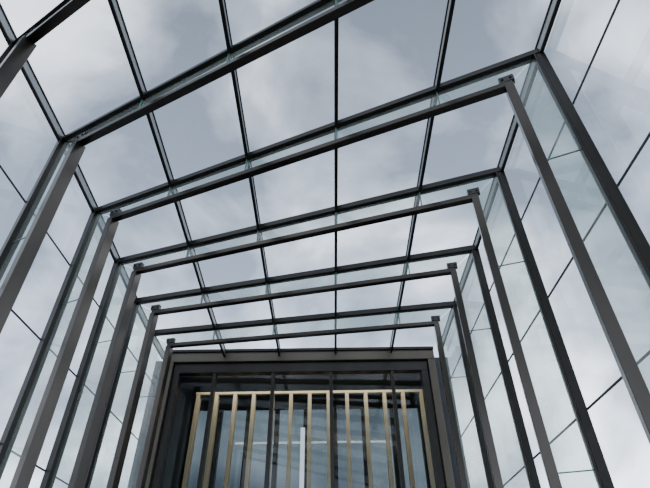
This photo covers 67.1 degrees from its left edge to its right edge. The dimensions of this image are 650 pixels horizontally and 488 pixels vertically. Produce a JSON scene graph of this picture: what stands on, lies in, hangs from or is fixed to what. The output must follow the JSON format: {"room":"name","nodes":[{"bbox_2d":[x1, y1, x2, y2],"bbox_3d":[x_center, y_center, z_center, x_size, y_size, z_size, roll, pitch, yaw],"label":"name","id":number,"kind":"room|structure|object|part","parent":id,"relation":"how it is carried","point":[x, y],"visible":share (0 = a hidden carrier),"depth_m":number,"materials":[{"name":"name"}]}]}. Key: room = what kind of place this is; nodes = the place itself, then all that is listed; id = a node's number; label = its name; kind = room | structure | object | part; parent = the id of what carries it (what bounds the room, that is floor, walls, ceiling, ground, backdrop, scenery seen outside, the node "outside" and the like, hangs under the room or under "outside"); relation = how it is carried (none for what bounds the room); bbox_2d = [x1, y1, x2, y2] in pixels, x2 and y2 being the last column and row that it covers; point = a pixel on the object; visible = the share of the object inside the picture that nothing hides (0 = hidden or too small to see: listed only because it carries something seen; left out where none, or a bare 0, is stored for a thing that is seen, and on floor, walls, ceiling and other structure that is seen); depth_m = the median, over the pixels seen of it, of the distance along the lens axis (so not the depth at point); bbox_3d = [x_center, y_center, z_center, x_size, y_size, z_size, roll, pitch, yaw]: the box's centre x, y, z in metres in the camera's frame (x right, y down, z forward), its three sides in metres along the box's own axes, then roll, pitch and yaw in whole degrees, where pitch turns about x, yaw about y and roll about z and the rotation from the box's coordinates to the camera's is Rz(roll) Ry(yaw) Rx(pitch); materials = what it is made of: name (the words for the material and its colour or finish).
{"room":"lobby","nodes":[
{"label":"lobby","id":0,"kind":"room"},
{"bbox_2d":[127,368,191,487],"bbox_3d":[-2.469,4.340,6.633,0.200,4.842,1.800,-1,-39,0],"label":"wall","id":1,"kind":"structure","parent":0,"point":[174,462],"depth_m":7.63,"materials":[{"name":"clear glass"}]},
{"bbox_2d":[154,357,447,409],"bbox_3d":[-0.351,2.379,8.181,4.475,0.120,1.800,-1,-39,0],"label":"ceiling","id":2,"kind":"structure","parent":0,"point":[189,385],"depth_m":8.08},
{"bbox_2d":[420,364,470,487],"bbox_3d":[1.806,4.275,6.607,0.200,4.842,1.800,-1,-39,0],"label":"wall","id":3,"kind":"structure","parent":0,"point":[438,368],"depth_m":6.83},
{"bbox_3d":[-0.352,3.097,1.198,4.312,0.100,11.750,-1,-39,0],"label":"floor","id":4,"kind":"structure","parent":0,"visible":0},
{"bbox_2d":[0,0,90,97],"bbox_3d":[-0.403,-0.313,1.290,4.823,5.316,0.100,-21,-43,23],"label":"frame","id":5,"kind":"object","parent":4,"relation":"on","point":[18,51],"visible":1,"depth_m":3.47,"materials":[{"name":"metal"}]},
{"bbox_3d":[-0.403,-0.313,1.290,4.823,5.316,0.080,-21,-43,23],"label":"frame","id":6,"kind":"part","parent":5,"relation":"part of","materials":[{"name":"metal"}]},
{"bbox_2d":[0,0,373,333],"bbox_3d":[-0.388,0.367,2.099,4.684,5.278,0.101,-19,-42,21],"label":"frame","id":7,"kind":"object","parent":4,"relation":"on","point":[134,109],"visible":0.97,"depth_m":3.79,"materials":[{"name":"metal"}]},
{"bbox_2d":[145,346,454,487],"bbox_3d":[-0.347,3.581,5.825,3.935,4.972,0.350,-1,-39,0],"label":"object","id":8,"kind":"structure","parent":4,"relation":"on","point":[411,353],"depth_m":7.19,"materials":[{"name":"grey metal"}]},
{"bbox_2d":[151,360,445,487],"bbox_3d":[-0.337,3.631,5.739,3.695,4.786,0.120,-1,-39,0],"label":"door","id":9,"kind":"structure","parent":8,"relation":"attached to","point":[215,370],"depth_m":6.96,"materials":[{"name":"metal"}]},
{"bbox_3d":[-0.369,1.563,7.252,3.935,0.040,0.028,-1,-39,0],"label":"header trim","id":10,"kind":"part","parent":8,"relation":"part of","materials":[{"name":"metal"}]},
{"bbox_2d":[299,428,304,487],"bbox_3d":[-0.326,4.451,6.247,0.062,4.150,0.050,-1,-39,0],"label":"panel","id":11,"kind":"object","parent":4,"relation":"on","point":[302,438],"visible":1,"depth_m":7.26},
{"bbox_2d":[179,406,430,487],"bbox_3d":[-0.320,4.842,7.280,4.155,4.842,0.100,-1,-39,0],"label":"mullions","id":12,"kind":"object","parent":4,"relation":"on","point":[277,410],"visible":0.64,"depth_m":8.32,"materials":[{"name":"wood"}]},
{"bbox_2d":[188,407,427,487],"bbox_3d":[-0.319,4.842,7.281,4.075,4.842,0.001,-1,-39,0],"label":"pane","id":13,"kind":"object","parent":12,"relation":"attached to","point":[319,416],"visible":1,"depth_m":8.36,"materials":[{"name":"clear glass"}]},
{"bbox_2d":[118,301,494,487],"bbox_3d":[-0.332,2.895,5.027,4.204,5.033,0.100,-5,-39,6],"label":"frame","id":14,"kind":"object","parent":4,"relation":"on","point":[149,442],"visible":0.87,"depth_m":6.28,"materials":[{"name":"metal"}]},
{"bbox_2d":[181,389,435,487],"bbox_3d":[-0.224,4.091,6.163,3.502,4.602,0.120,-1,-39,0],"label":"screen","id":15,"kind":"object","parent":4,"relation":"on","point":[235,395],"visible":0.91,"depth_m":7.15,"materials":[{"name":"beige wood"}]},
{"bbox_2d":[82,245,540,487],"bbox_3d":[-0.345,2.305,4.309,4.278,5.045,0.100,-9,-40,10],"label":"frame","id":16,"kind":"object","parent":4,"relation":"on","point":[122,445],"visible":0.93,"depth_m":5.40,"materials":[{"name":"metal"}]},
{"bbox_2d":[0,48,649,487],"bbox_3d":[-0.372,1.065,2.896,4.532,5.195,0.108,-16,-41,18],"label":"frame","id":17,"kind":"object","parent":4,"relation":"on","point":[638,391],"visible":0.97,"depth_m":3.81,"materials":[{"name":"metal"}]},
{"bbox_2d":[39,167,614,487],"bbox_3d":[-0.358,1.709,3.617,4.385,5.102,0.102,-12,-40,14],"label":"frame","id":18,"kind":"object","parent":4,"relation":"on","point":[600,470],"visible":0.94,"depth_m":4.56,"materials":[{"name":"metal"}]},
{"bbox_3d":[-0.398,-1.189,4.219,4.112,0.455,8.250,-1,-39,0],"label":"glass roof","id":19,"kind":"structure","parent":0,"visible":0},
{"bbox_2d":[0,0,561,358],"bbox_3d":[-0.398,-1.145,4.182,4.142,0.567,8.251,-1,-39,0],"label":"bars","id":20,"kind":"object","parent":19,"relation":"attached to","point":[6,28],"visible":0.8,"depth_m":4.46,"materials":[{"name":"metal"}]},
{"label":"wall","id":21,"kind":"structure","parent":0,"visible":0},
{"bbox_2d":[0,165,153,484],"bbox_3d":[-2.457,1.982,3.427,0.010,4.442,5.550,-1,-39,0],"label":"joint","id":22,"kind":"object","parent":21,"relation":"attached to","point":[1,168],"visible":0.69,"depth_m":4.46,"materials":[{"name":"black plastic"}]},
{"label":"wall","id":23,"kind":"structure","parent":0,"visible":0},
{"bbox_2d":[449,0,649,485],"bbox_3d":[1.726,1.070,2.351,0.010,4.442,8.250,-1,-39,0],"label":"joint","id":24,"kind":"object","parent":23,"relation":"attached to","point":[642,358],"visible":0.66,"depth_m":3.34,"materials":[{"name":"black plastic"}]}
]}

